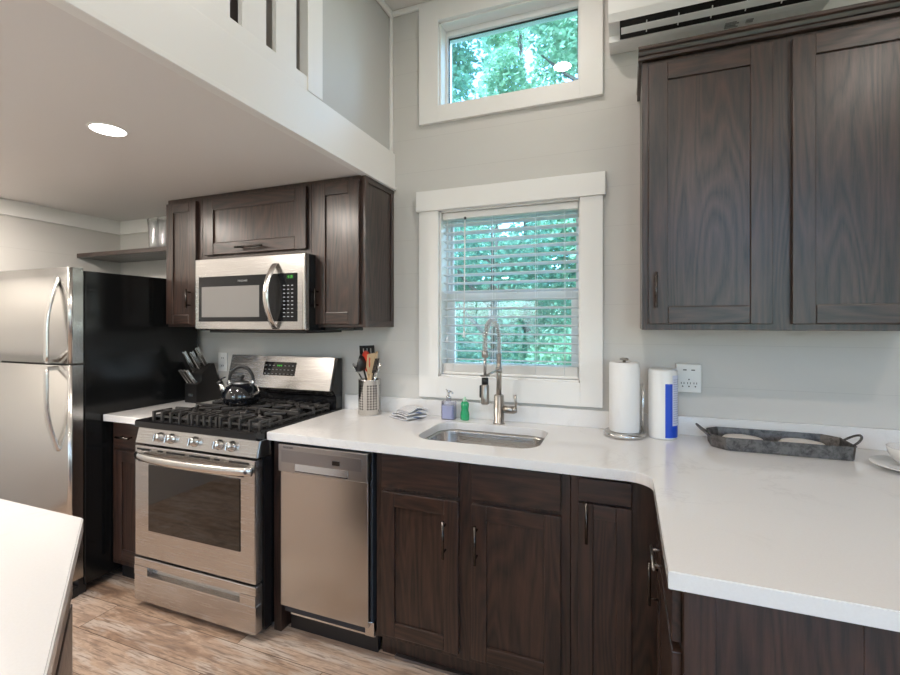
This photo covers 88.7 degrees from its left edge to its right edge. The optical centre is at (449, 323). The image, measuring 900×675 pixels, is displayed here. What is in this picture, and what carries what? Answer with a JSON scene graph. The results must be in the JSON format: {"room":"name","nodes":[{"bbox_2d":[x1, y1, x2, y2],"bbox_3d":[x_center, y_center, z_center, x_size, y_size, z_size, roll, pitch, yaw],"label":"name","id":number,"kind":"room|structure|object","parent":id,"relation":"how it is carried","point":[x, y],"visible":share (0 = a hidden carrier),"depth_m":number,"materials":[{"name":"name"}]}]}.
{"room":"kitchen","nodes":[
{"label":"kitchen","id":0,"kind":"room"},
{"bbox_2d":[0,214,119,273],"bbox_3d":[-3.464,-0.306,0.786,0.150,3.420,5.550,0,0,21],"label":"wall","id":1,"kind":"structure","parent":0,"point":[25,243],"depth_m":2.93,"materials":[{"name":"paint"}]},
{"bbox_2d":[0,198,165,234],"bbox_3d":[-2.959,-0.688,0.672,0.874,0.094,5.400,0,0,21],"label":"trim","id":2,"kind":"structure","parent":1,"relation":"attached to","point":[7,207],"depth_m":3.06,"materials":[{"name":"white"}]},
{"bbox_2d":[0,0,358,221],"bbox_3d":[-2.333,-0.830,0.431,2.216,0.190,5.400,0,0,21],"label":"ceiling","id":3,"kind":"structure","parent":0,"point":[60,74],"depth_m":1.77,"materials":[{"name":"white paint"}]},
{"bbox_2d":[86,122,129,136],"bbox_3d":[-1.297,-0.733,1.747,0.134,0.004,0.134,0,0,21],"label":"recessed light","id":4,"kind":"object","parent":3,"relation":"in","point":[103,128],"visible":1,"depth_m":1.74,"materials":[{"name":"white plastic"}]},
{"bbox_2d":[89,124,125,135],"bbox_3d":[-1.297,-0.733,1.747,0.114,0.002,0.114,0,0,21],"label":"diffuser","id":5,"kind":"object","parent":4,"relation":"attached to","point":[105,129],"depth_m":1.74,"materials":[{"name":"white plastic"}]},
{"bbox_2d":[183,0,322,100],"bbox_3d":[-1.318,-1.320,-0.043,0.049,0.788,4.245,0,0,21],"label":"loft railing","id":6,"kind":"object","parent":3,"relation":"on","point":[250,29],"visible":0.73,"depth_m":1.72,"materials":[{"name":"white wood"}]},
{"bbox_2d":[71,567,448,674],"bbox_3d":[-0.187,1.444,-0.395,7.116,0.080,5.700,0,0,21],"label":"floor","id":7,"kind":"structure","parent":0,"point":[115,632],"depth_m":2.00,"materials":[{"name":"brown wood"}]},
{"bbox_2d":[51,580,72,674],"bbox_3d":[-1.209,0.965,0.351,0.940,0.878,1.658,0,0,21],"label":"base cabinet","id":8,"kind":"object","parent":7,"relation":"on","point":[63,663],"visible":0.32,"depth_m":1.02,"materials":[{"name":"brown wood"}]},
{"bbox_2d":[0,499,82,674],"bbox_3d":[-1.207,0.507,0.349,1.005,0.036,1.715,0,0,21],"label":"countertop","id":9,"kind":"structure","parent":8,"relation":"on","point":[39,547],"depth_m":0.88,"materials":[{"name":"white stone"}]},
{"bbox_2d":[0,267,197,598],"bbox_3d":[-2.147,0.560,2.777,0.745,1.688,0.809,0,0,21],"label":"refrigerator","id":10,"kind":"object","parent":7,"relation":"on","point":[78,346],"visible":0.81,"depth_m":2.44,"materials":[{"name":"silver metal"}]},
{"bbox_2d":[113,422,139,578],"bbox_3d":[-1.595,0.966,2.699,0.323,0.877,0.634,0,0,21],"label":"base cabinet","id":11,"kind":"object","parent":7,"relation":"on","point":[124,435],"visible":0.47,"depth_m":2.46,"materials":[{"name":"brown wood"}]},
{"bbox_2d":[103,400,213,424],"bbox_3d":[-1.595,0.507,2.702,0.326,0.036,0.629,0,0,21],"label":"countertop","id":12,"kind":"structure","parent":11,"relation":"on","point":[128,416],"depth_m":2.49,"materials":[{"name":"white stone"}]},
{"bbox_2d":[185,363,220,402],"bbox_3d":[-1.555,0.371,2.903,0.100,0.234,0.184,0,0,21],"label":"knife block","id":13,"kind":"object","parent":12,"relation":"on","point":[206,388],"visible":0.82,"depth_m":2.86,"materials":[{"name":"black wood"}]},
{"bbox_2d":[178,369,189,383],"bbox_3d":[-1.622,0.348,2.832,0.014,0.137,0.098,0,0,31],"label":"kitchen knife","id":14,"kind":"object","parent":13,"relation":"in","point":[179,370],"visible":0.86,"depth_m":2.81,"materials":[{"name":"silver metal"}]},
{"bbox_2d":[182,369,192,383],"bbox_3d":[-1.595,0.348,2.822,0.014,0.137,0.098,0,0,31],"label":"kitchen knife","id":15,"kind":"object","parent":13,"relation":"in","point":[183,370],"visible":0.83,"depth_m":2.80,"materials":[{"name":"silver metal"}]},
{"bbox_2d":[181,351,195,372],"bbox_3d":[-1.607,0.261,2.855,0.018,0.186,0.114,0,0,28],"label":"kitchen knife","id":16,"kind":"object","parent":13,"relation":"in","point":[184,353],"visible":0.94,"depth_m":2.84,"materials":[{"name":"silver metal"}]},
{"bbox_2d":[185,369,196,383],"bbox_3d":[-1.567,0.348,2.811,0.014,0.137,0.098,0,0,31],"label":"kitchen knife","id":17,"kind":"object","parent":13,"relation":"in","point":[189,374],"visible":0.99,"depth_m":2.79,"materials":[{"name":"silver metal"}]},
{"bbox_2d":[189,351,201,369],"bbox_3d":[-1.573,0.253,2.869,0.018,0.166,0.103,0,0,28],"label":"kitchen knife","id":18,"kind":"object","parent":13,"relation":"in","point":[192,354],"visible":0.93,"depth_m":2.85,"materials":[{"name":"silver metal"}]},
{"bbox_2d":[194,346,207,366],"bbox_3d":[-1.542,0.230,2.876,0.018,0.175,0.108,0,0,28],"label":"kitchen knife","id":19,"kind":"object","parent":13,"relation":"in","point":[204,362],"visible":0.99,"depth_m":2.86,"materials":[{"name":"silver metal"}]},
{"bbox_2d":[134,354,341,635],"bbox_3d":[-1.102,0.799,2.431,0.786,1.209,0.738,0,0,21],"label":"gas range","id":20,"kind":"object","parent":7,"relation":"on","point":[204,474],"visible":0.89,"depth_m":2.16,"materials":[{"name":"silver metal"}]},
{"bbox_2d":[216,365,260,405],"bbox_3d":[-1.148,0.337,2.529,0.200,0.212,0.196,0,0,-44],"label":"kettle","id":21,"kind":"object","parent":20,"relation":"on","point":[241,392],"visible":1,"depth_m":2.48,"materials":[{"name":"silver metal"}]},
{"bbox_2d":[135,403,341,440],"bbox_3d":[-1.093,0.501,2.457,0.773,0.038,0.648,0,0,21],"label":"cooktop","id":22,"kind":"object","parent":20,"relation":"in","point":[194,428],"depth_m":2.21,"materials":[{"name":"black metal"}]},
{"bbox_2d":[274,441,290,630],"bbox_3d":[-0.682,0.966,2.374,0.041,0.877,0.583,0,0,21],"label":"filler panel","id":23,"kind":"object","parent":7,"relation":"on","point":[282,618],"visible":0.23,"depth_m":2.10,"materials":[{"name":"brown wood"}]},
{"bbox_2d":[278,442,380,652],"bbox_3d":[-0.441,0.968,2.249,0.470,0.872,0.606,0,0,21],"label":"dishwasher","id":24,"kind":"object","parent":7,"relation":"on","point":[329,494],"visible":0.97,"depth_m":1.98,"materials":[{"name":"grey metal"}]},
{"bbox_2d":[395,653,471,674],"bbox_3d":[-0.026,1.398,1.858,0.435,0.012,0.019,0,0,21],"label":"trim strip","id":25,"kind":"object","parent":7,"relation":"on","point":[398,656],"visible":1,"depth_m":1.88,"materials":[{"name":"brown wood"}]},
{"bbox_2d":[377,453,570,674],"bbox_3d":[0.155,0.966,2.025,0.787,0.877,0.634,0,0,21],"label":"base cabinet","id":26,"kind":"object","parent":7,"relation":"on","point":[474,560],"visible":0.94,"depth_m":1.75,"materials":[{"name":"brown wood"}]},
{"bbox_2d":[571,475,657,674],"bbox_3d":[0.660,0.966,1.831,0.291,0.877,0.634,0,0,21],"label":"base cabinet","id":27,"kind":"object","parent":7,"relation":"on","point":[614,522],"visible":0.92,"depth_m":1.58,"materials":[{"name":"brown wood"}]},
{"bbox_2d":[648,518,899,674],"bbox_3d":[1.276,0.966,0.957,1.578,0.877,0.655,0,0,21],"label":"base cabinet","id":28,"kind":"object","parent":7,"relation":"on","point":[697,634],"visible":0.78,"depth_m":0.88,"materials":[{"name":"brown wood"}]},
{"bbox_2d":[267,394,899,631],"bbox_3d":[0.673,0.466,1.490,3.206,0.118,1.261,0,0,21],"label":"countertop","id":29,"kind":"structure","parent":28,"relation":"on","point":[818,537],"depth_m":1.34,"materials":[{"name":"white stone"}]},
{"bbox_2d":[358,378,380,415],"bbox_3d":[-0.434,0.395,2.481,0.121,0.187,0.121,0,0,21],"label":"utensil crock","id":30,"kind":"object","parent":29,"relation":"on","point":[369,391],"visible":0.94,"depth_m":2.43,"materials":[{"name":"metal"}]},
{"bbox_2d":[356,354,366,379],"bbox_3d":[-0.466,0.320,2.469,0.105,0.309,0.095,0,0,21],"label":"ladle","id":31,"kind":"object","parent":30,"relation":"in","point":[361,364],"visible":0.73,"depth_m":2.45,"materials":[{"name":"black plastic"}]},
{"bbox_2d":[362,351,369,379],"bbox_3d":[-0.447,0.311,2.469,0.051,0.328,0.054,0,0,-1],"label":"spoon","id":32,"kind":"object","parent":30,"relation":"in","point":[365,353],"visible":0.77,"depth_m":2.46,"materials":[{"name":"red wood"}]},
{"bbox_2d":[353,363,379,411],"bbox_3d":[-0.452,0.347,2.481,0.164,0.259,0.040,0,0,21],"label":"serving spoon","id":33,"kind":"object","parent":30,"relation":"in","point":[354,364],"visible":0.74,"depth_m":2.49,"materials":[{"name":"white metal"}]},
{"bbox_2d":[359,345,374,354],"bbox_3d":[-0.439,0.298,2.487,0.089,0.353,0.048,0,0,-38],"label":"slotted turner","id":34,"kind":"object","parent":30,"relation":"in","point":[366,347],"visible":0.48,"depth_m":2.50,"materials":[{"name":"black plastic"}]},
{"bbox_2d":[366,353,376,379],"bbox_3d":[-0.426,0.317,2.464,0.064,0.317,0.058,0,0,21],"label":"wooden spatula","id":35,"kind":"object","parent":30,"relation":"in","point":[369,370],"visible":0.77,"depth_m":2.45,"materials":[{"name":"beige wood"}]},
{"bbox_2d":[372,358,378,379],"bbox_3d":[-0.425,0.331,2.474,0.084,0.287,0.039,0,0,21],"label":"serving fork","id":36,"kind":"object","parent":30,"relation":"in","point":[376,361],"visible":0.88,"depth_m":2.46,"materials":[{"name":"black plastic"}]},
{"bbox_2d":[374,364,381,379],"bbox_3d":[-0.422,0.346,2.473,0.138,0.260,0.018,0,0,32],"label":"whisk","id":37,"kind":"object","parent":30,"relation":"in","point":[380,365],"visible":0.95,"depth_m":2.44,"materials":[{"name":"white metal"}]},
{"bbox_2d":[389,405,427,420],"bbox_3d":[-0.212,0.453,2.374,0.135,0.064,0.169,0,0,-41],"label":"dish towel","id":38,"kind":"object","parent":29,"relation":"on","point":[407,412],"visible":1,"depth_m":2.33,"materials":[{"name":"fabric"}]},
{"bbox_2d":[441,389,455,419],"bbox_3d":[-0.006,0.412,2.348,0.072,0.151,0.048,0,0,21],"label":"soap dispenser","id":39,"kind":"object","parent":29,"relation":"on","point":[448,412],"visible":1,"depth_m":2.33,"materials":[{"name":"plastic"}]},
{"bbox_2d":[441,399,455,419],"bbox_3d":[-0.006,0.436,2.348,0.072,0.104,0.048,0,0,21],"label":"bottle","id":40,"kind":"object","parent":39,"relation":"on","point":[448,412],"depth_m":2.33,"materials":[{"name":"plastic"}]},
{"bbox_2d":[460,397,468,420],"bbox_3d":[0.075,0.430,2.322,0.047,0.117,0.035,0,0,21],"label":"dish soap bottle","id":41,"kind":"object","parent":29,"relation":"on","point":[464,415],"visible":1,"depth_m":2.31,"materials":[{"name":"green plastic"}]},
{"bbox_2d":[425,429,544,447],"bbox_3d":[0.150,0.618,2.035,0.554,0.184,0.386,0,0,21],"label":"sink","id":42,"kind":"object","parent":29,"relation":"in","point":[451,435],"visible":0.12,"depth_m":2.20,"materials":[{"name":"silver metal"}]},
{"bbox_2d":[479,318,516,424],"bbox_3d":[0.227,0.232,2.129,0.120,0.513,0.285,0,0,21],"label":"kitchen faucet","id":43,"kind":"object","parent":29,"relation":"on","point":[500,408],"visible":1,"depth_m":2.22,"materials":[{"name":"silver metal"}]},
{"bbox_2d":[603,358,645,439],"bbox_3d":[0.757,0.319,2.001,0.174,0.338,0.174,0,0,21],"label":"paper towel holder","id":44,"kind":"object","parent":29,"relation":"on","point":[641,434],"visible":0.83,"depth_m":1.97,"materials":[{"name":"silver metal"}]},
{"bbox_2d":[609,361,639,433],"bbox_3d":[0.757,0.318,2.001,0.124,0.296,0.124,0,0,21],"label":"paper towel roll","id":45,"kind":"object","parent":44,"relation":"on","point":[624,378],"visible":0.98,"depth_m":1.95,"materials":[{"name":"white paper"}]},
{"bbox_2d":[648,368,677,439],"bbox_3d":[0.911,0.342,1.970,0.116,0.293,0.114,0,0,21],"label":"wipes canister","id":46,"kind":"object","parent":29,"relation":"on","point":[662,382],"visible":1,"depth_m":1.92,"materials":[{"name":"white plastic"}]},
{"bbox_2d":[673,379,677,423],"bbox_3d":[0.950,0.328,1.931,0.051,0.183,0.006,0,0,-45],"label":"print","id":47,"kind":"object","parent":46,"relation":"attached to","point":[675,381],"depth_m":1.92,"materials":[{"name":"white paper"}]},
{"bbox_2d":[695,423,862,460],"bbox_3d":[1.260,0.449,1.789,0.544,0.078,0.197,0,0,21],"label":"serving tray","id":48,"kind":"object","parent":29,"relation":"on","point":[837,448],"visible":1,"depth_m":1.74,"materials":[{"name":"metal"}]},
{"bbox_2d":[722,434,762,439],"bbox_3d":[1.162,0.466,1.827,0.164,0.038,0.164,0,0,21],"label":"plate","id":49,"kind":"object","parent":48,"relation":"in","point":[742,436],"visible":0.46,"depth_m":1.82,"materials":[{"name":"beige ceramic"}]},
{"bbox_2d":[779,438,824,444],"bbox_3d":[1.345,0.466,1.756,0.168,0.038,0.168,0,0,21],"label":"plate","id":50,"kind":"object","parent":48,"relation":"in","point":[794,440],"visible":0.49,"depth_m":1.75,"materials":[{"name":"beige ceramic"}]},
{"bbox_2d":[868,455,899,471],"bbox_3d":[1.534,0.478,1.514,0.236,0.020,0.236,0,0,21],"label":"plate","id":51,"kind":"object","parent":29,"relation":"on","point":[886,461],"visible":0.94,"depth_m":1.58,"materials":[{"name":"white ceramic"}]},
{"bbox_2d":[885,443,899,462],"bbox_3d":[1.538,0.447,1.513,0.156,0.066,0.156,0,0,21],"label":"bowl","id":52,"kind":"object","parent":51,"relation":"on","point":[893,449],"visible":1,"depth_m":1.53,"materials":[{"name":"white ceramic"}]},
{"bbox_2d":[266,0,389,149],"bbox_3d":[-0.630,-1.321,2.315,0.390,0.791,0.660,0,0,21],"label":"wall","id":53,"kind":"structure","parent":0,"point":[355,32],"depth_m":2.23,"materials":[{"name":"grey paint"}]},
{"bbox_2d":[46,0,396,190],"bbox_3d":[-1.283,-0.830,0.027,0.042,0.202,5.400,0,0,21],"label":"trim","id":54,"kind":"structure","parent":53,"relation":"attached to","point":[173,34],"depth_m":1.48,"materials":[{"name":"white"}]},
{"bbox_2d":[389,17,392,152],"bbox_3d":[-0.324,-1.308,2.541,0.018,0.755,0.018,0,0,21],"label":"trim","id":55,"kind":"structure","parent":53,"relation":"attached to","point":[391,18],"depth_m":2.53,"materials":[{"name":"white"}]},
{"bbox_2d":[230,0,430,22],"bbox_3d":[-0.187,-1.766,-0.395,7.116,0.100,5.700,0,0,21],"label":"ceiling","id":56,"kind":"structure","parent":0,"point":[394,5],"depth_m":2.48,"materials":[{"name":"white paint"}]},
{"bbox_2d":[120,0,899,428],"bbox_3d":[0.810,-0.306,2.195,7.116,3.420,0.150,0,0,21],"label":"wall","id":57,"kind":"structure","parent":0,"point":[840,378],"depth_m":2.14,"materials":[{"name":"paint"}]},
{"bbox_2d":[77,246,165,262],"bbox_3d":[-2.041,-0.452,3.058,0.872,0.027,0.285,0,0,21],"label":"floating shelf","id":58,"kind":"object","parent":57,"relation":"attached to","point":[152,253],"visible":0.56,"depth_m":3.01,"materials":[{"name":"brown wood"}]},
{"bbox_2d":[147,218,164,247],"bbox_3d":[-1.939,-0.574,3.034,0.093,0.215,0.093,0,0,44],"label":"drinking glass","id":59,"kind":"object","parent":58,"relation":"on","point":[148,220],"visible":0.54,"depth_m":3.03,"materials":[{"name":"clear glass"}]},
{"bbox_2d":[157,217,159,246],"bbox_3d":[-1.855,-0.574,3.001,0.093,0.215,0.093,0,0,44],"label":"drinking glass","id":60,"kind":"object","parent":58,"relation":"on","point":[158,220],"visible":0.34,"depth_m":2.97,"materials":[{"name":"clear glass"}]},
{"bbox_2d":[166,196,202,326],"bbox_3d":[-1.514,-0.355,2.820,0.279,0.755,0.350,0,0,21],"label":"upper cabinet","id":61,"kind":"object","parent":57,"relation":"attached to","point":[184,217],"visible":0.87,"depth_m":2.70,"materials":[{"name":"brown wood"}]},
{"bbox_2d":[218,353,227,370],"bbox_3d":[-1.474,0.252,2.989,0.076,0.120,0.008,0,0,21],"label":"wall outlet","id":62,"kind":"object","parent":57,"relation":"attached to","point":[222,357],"visible":1,"depth_m":2.98,"materials":[{"name":"white plastic"}]},
{"bbox_2d":[203,182,311,259],"bbox_3d":[-1.028,-0.543,2.633,0.760,0.380,0.350,0,0,21],"label":"upper cabinet","id":63,"kind":"object","parent":57,"relation":"attached to","point":[276,220],"visible":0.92,"depth_m":2.49,"materials":[{"name":"brown wood"}]},
{"bbox_2d":[195,253,341,332],"bbox_3d":[-1.000,-0.148,2.552,0.742,0.401,0.478,0,0,21],"label":"microwave","id":64,"kind":"object","parent":63,"relation":"attached to","point":[265,293],"visible":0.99,"depth_m":2.38,"materials":[{"name":"silver metal"}]},
{"bbox_2d":[312,175,393,327],"bbox_3d":[-0.522,-0.355,2.439,0.321,0.755,0.350,0,0,21],"label":"upper cabinet","id":65,"kind":"object","parent":57,"relation":"attached to","point":[353,216],"visible":1,"depth_m":2.33,"materials":[{"name":"brown wood"}]},
{"bbox_2d":[325,327,362,330],"bbox_3d":[-0.553,0.030,2.409,0.175,0.015,0.090,0,0,21],"label":"light","id":66,"kind":"object","parent":65,"relation":"attached to","point":[327,328],"visible":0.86,"depth_m":2.37,"materials":[{"name":"black plastic"}]},
{"bbox_2d":[376,0,444,17],"bbox_3d":[1.699,-1.698,1.419,4.600,0.035,0.660,0,0,21],"label":"trim","id":67,"kind":"structure","parent":57,"relation":"attached to","point":[382,3],"depth_m":2.48,"materials":[{"name":"white"}]},
{"bbox_2d":[416,171,605,407],"bbox_3d":[0.299,-0.153,2.373,0.961,1.093,0.184,0,0,21],"label":"window","id":68,"kind":"structure","parent":57,"relation":"in","point":[589,189],"depth_m":2.29,"materials":[{"name":"white wood"}]},
{"bbox_2d":[443,201,578,378],"bbox_3d":[0.292,-0.157,2.342,0.699,0.854,0.076,0,0,21],"label":"window blind","id":69,"kind":"object","parent":68,"relation":"attached to","point":[558,372],"visible":1,"depth_m":2.33,"materials":[{"name":"white plastic"}]},
{"bbox_2d":[419,0,602,125],"bbox_3d":[0.301,-1.376,2.379,0.937,0.630,0.172,0,0,21],"label":"window","id":70,"kind":"structure","parent":57,"relation":"in","point":[502,16],"depth_m":2.36,"materials":[{"name":"white wood"}]},
{"bbox_2d":[345,394,899,450],"bbox_3d":[0.897,0.448,2.069,3.205,0.082,0.020,0,0,21],"label":"backsplash","id":71,"kind":"structure","parent":57,"relation":"attached to","point":[873,438],"depth_m":2.14,"materials":[{"name":"white stone"}]},
{"bbox_2d":[676,363,700,392],"bbox_3d":[1.040,0.238,2.007,0.097,0.123,0.034,0,0,21],"label":"wall outlet","id":72,"kind":"object","parent":57,"relation":"attached to","point":[689,375],"visible":0.88,"depth_m":1.99,"materials":[{"name":"white plastic"}]},
{"bbox_2d":[608,0,828,54],"bbox_3d":[1.073,-1.381,1.891,0.792,0.311,0.227,0,0,21],"label":"air conditioner","id":73,"kind":"object","parent":57,"relation":"attached to","point":[633,24],"visible":1,"depth_m":1.89,"materials":[{"name":"white plastic"}]},
{"bbox_2d":[620,0,809,39],"bbox_3d":[1.055,-1.258,1.844,0.703,0.054,0.066,0,0,21],"label":"outlet","id":74,"kind":"object","parent":73,"relation":"attached to","point":[688,14],"depth_m":1.87,"materials":[{"name":"black"}]},
{"bbox_2d":[724,18,753,28],"bbox_3d":[1.182,-1.227,1.885,0.100,0.004,0.040,0,0,21],"label":"print","id":75,"kind":"object","parent":73,"relation":"attached to","point":[731,23],"depth_m":1.88,"materials":[{"name":"grey"}]},
{"bbox_2d":[637,0,899,330],"bbox_3d":[1.237,-0.512,1.744,0.976,1.077,0.382,0,0,21],"label":"upper cabinet","id":76,"kind":"object","parent":57,"relation":"attached to","point":[770,150],"visible":1,"depth_m":1.62,"materials":[{"name":"brown wood"}]},
{"label":"outside","id":77,"kind":"structure","parent":0,"visible":0},
{"bbox_3d":[1.603,1.804,3.952,60.000,0.100,64.000,0,0,21],"label":"ground","id":78,"kind":"structure","parent":77,"visible":0},
{"bbox_2d":[452,36,491,361],"bbox_3d":[-0.697,-2.380,7.849,2.737,8.273,2.660,0,0,21],"label":"tree","id":79,"kind":"object","parent":78,"relation":"on","point":[463,83],"visible":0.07,"depth_m":7.86,"materials":[{"name":"green plant"}]},
{"bbox_2d":[454,264,507,361],"bbox_3d":[0.163,0.223,9.470,2.587,3.064,2.343,0,0,-42],"label":"tree","id":80,"kind":"object","parent":78,"relation":"on","point":[469,322],"visible":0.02,"depth_m":9.14,"materials":[{"name":"green plant"}]},
{"bbox_2d":[455,226,507,336],"bbox_3d":[1.028,-2.380,17.062,2.660,8.273,2.737,0,0,-26],"label":"tree","id":81,"kind":"object","parent":78,"relation":"on","point":[473,226],"visible":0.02,"depth_m":16.87,"materials":[{"name":"green plant"}]},
{"bbox_2d":[457,79,520,349],"bbox_3d":[1.284,-2.579,13.583,2.677,8.669,2.713,0,0,-22],"label":"tree","id":82,"kind":"object","parent":78,"relation":"on","point":[481,91],"visible":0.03,"depth_m":12.89,"materials":[{"name":"green plant"}]},
{"bbox_2d":[454,220,575,363],"bbox_3d":[0.766,0.031,6.829,2.727,3.487,1.863,0,0,-5],"label":"tree","id":83,"kind":"object","parent":78,"relation":"on","point":[513,338],"visible":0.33,"depth_m":6.68,"materials":[{"name":"green plant"}]},
{"bbox_2d":[476,27,576,363],"bbox_3d":[1.747,-2.579,9.921,2.713,8.669,2.677,0,0,2],"label":"tree","id":84,"kind":"object","parent":78,"relation":"on","point":[502,69],"visible":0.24,"depth_m":9.19,"materials":[{"name":"green plant"}]},
{"bbox_2d":[500,301,563,364],"bbox_3d":[2.218,0.223,11.864,2.587,3.064,2.343,0,0,-13],"label":"tree","id":85,"kind":"object","parent":78,"relation":"on","point":[515,302],"visible":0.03,"depth_m":11.60,"materials":[{"name":"green plant"}]},
{"bbox_2d":[518,15,576,364],"bbox_3d":[2.021,-2.579,6.480,2.677,8.669,2.713,0,0,27],"label":"tree","id":86,"kind":"object","parent":78,"relation":"on","point":[564,29],"visible":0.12,"depth_m":6.64,"materials":[{"name":"green plant"}]},
{"bbox_2d":[523,263,575,364],"bbox_3d":[2.557,0.031,8.945,1.863,3.487,2.727,0,0,-30],"label":"tree","id":87,"kind":"object","parent":78,"relation":"on","point":[555,303],"visible":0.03,"depth_m":9.22,"materials":[{"name":"green plant"}]},
{"bbox_2d":[546,237,570,340],"bbox_3d":[3.986,-2.579,15.818,2.677,8.669,2.713,0,0,-25],"label":"tree","id":88,"kind":"object","parent":78,"relation":"on","point":[555,237],"visible":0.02,"depth_m":15.82,"materials":[{"name":"green plant"}]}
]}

